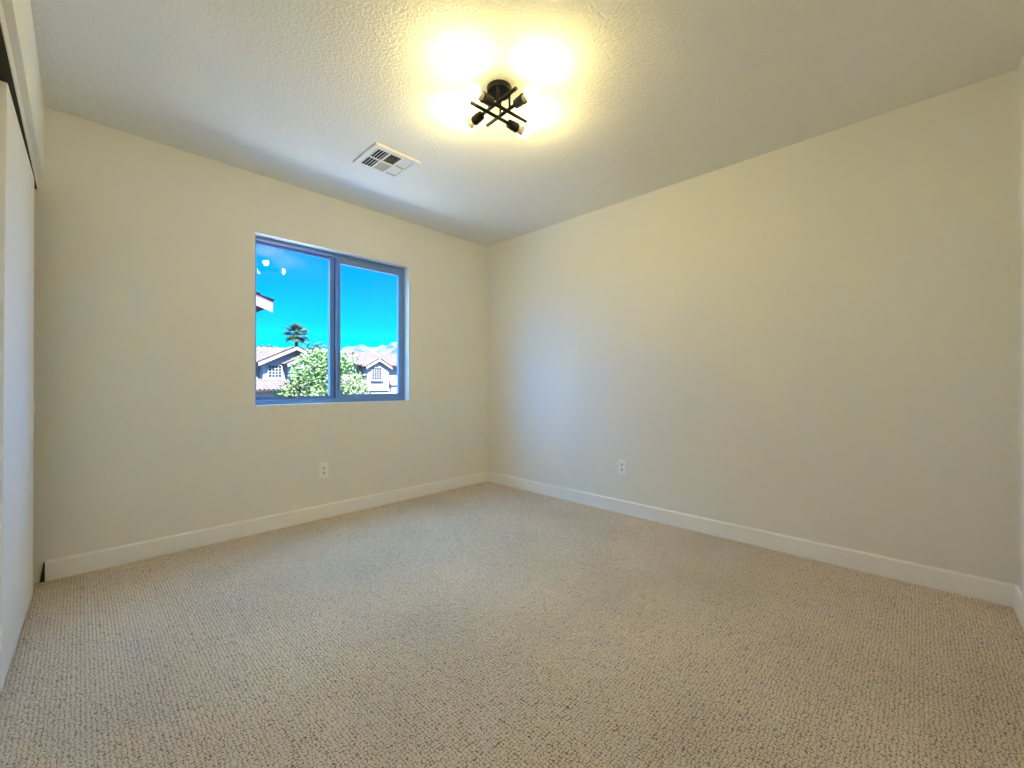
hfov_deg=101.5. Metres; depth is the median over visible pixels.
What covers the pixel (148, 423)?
wall
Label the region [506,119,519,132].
socket
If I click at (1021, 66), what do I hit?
wall
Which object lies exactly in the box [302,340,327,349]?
leafy tree
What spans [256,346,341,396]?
house
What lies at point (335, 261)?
window
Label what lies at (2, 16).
trim
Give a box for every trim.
[0,0,37,189]
[0,23,36,188]
[39,562,44,582]
[1022,120,1023,629]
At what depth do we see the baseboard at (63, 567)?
2.72 m
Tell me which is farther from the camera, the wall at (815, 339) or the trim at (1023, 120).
the wall at (815, 339)
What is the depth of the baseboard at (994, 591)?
2.45 m
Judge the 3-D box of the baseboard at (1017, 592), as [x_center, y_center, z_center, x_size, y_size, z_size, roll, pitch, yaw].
[2.211,0.965,1.820,0.014,0.102,0.222,0,0,44]
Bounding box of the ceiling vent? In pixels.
[353,142,419,179]
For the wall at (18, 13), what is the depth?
1.53 m
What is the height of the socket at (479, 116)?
0.047 m
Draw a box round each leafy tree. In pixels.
[269,346,370,396]
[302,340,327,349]
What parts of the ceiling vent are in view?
louver panel, louver panel, louver panel, louver panel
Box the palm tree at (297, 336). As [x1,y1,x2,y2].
[282,322,308,346]
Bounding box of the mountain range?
[341,342,396,353]
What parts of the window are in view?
sliding sash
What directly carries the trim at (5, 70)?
attached to the wall at (18, 13)
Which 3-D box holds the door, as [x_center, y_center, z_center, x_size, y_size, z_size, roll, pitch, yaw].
[-1.966,0.012,1.667,0.036,1.979,0.900,0,0,-44]
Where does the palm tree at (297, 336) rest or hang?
on the ground
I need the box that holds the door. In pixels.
[0,81,34,692]
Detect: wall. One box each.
[2,0,43,180]
[33,106,486,583]
[487,69,1017,584]
[1018,53,1023,591]
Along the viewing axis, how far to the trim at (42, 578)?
2.14 m
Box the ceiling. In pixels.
[30,0,1023,246]
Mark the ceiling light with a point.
(498, 90)
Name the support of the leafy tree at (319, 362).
on the ground
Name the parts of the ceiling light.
bulb, bulb, arm, arm, arm, stem, arm, bulb, bulb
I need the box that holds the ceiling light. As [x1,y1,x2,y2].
[463,79,537,138]
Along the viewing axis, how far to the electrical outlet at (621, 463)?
3.27 m
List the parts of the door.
finger pull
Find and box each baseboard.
[45,471,486,581]
[487,471,1015,607]
[1014,585,1021,624]
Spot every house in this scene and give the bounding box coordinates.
[256,292,274,312]
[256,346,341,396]
[310,349,396,393]
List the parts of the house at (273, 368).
pane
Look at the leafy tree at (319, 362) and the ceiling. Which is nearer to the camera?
the ceiling
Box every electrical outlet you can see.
[319,462,328,478]
[618,459,625,474]
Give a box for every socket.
[471,111,484,124]
[480,91,494,106]
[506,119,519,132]
[513,93,526,108]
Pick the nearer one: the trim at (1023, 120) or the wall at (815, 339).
the trim at (1023, 120)
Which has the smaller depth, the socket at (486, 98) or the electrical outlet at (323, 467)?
the socket at (486, 98)
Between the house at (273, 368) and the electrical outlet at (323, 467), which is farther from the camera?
the house at (273, 368)
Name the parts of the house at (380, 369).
pane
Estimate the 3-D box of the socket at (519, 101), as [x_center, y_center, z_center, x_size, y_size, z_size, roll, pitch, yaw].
[0.036,-1.324,1.964,0.047,0.047,0.058,0,0,-42]
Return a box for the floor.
[0,481,1023,767]
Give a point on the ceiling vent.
(379, 158)
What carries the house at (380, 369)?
on the ground
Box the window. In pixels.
[255,235,403,404]
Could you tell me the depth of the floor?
1.55 m
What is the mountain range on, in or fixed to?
on the ground
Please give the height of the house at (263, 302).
7.226 m

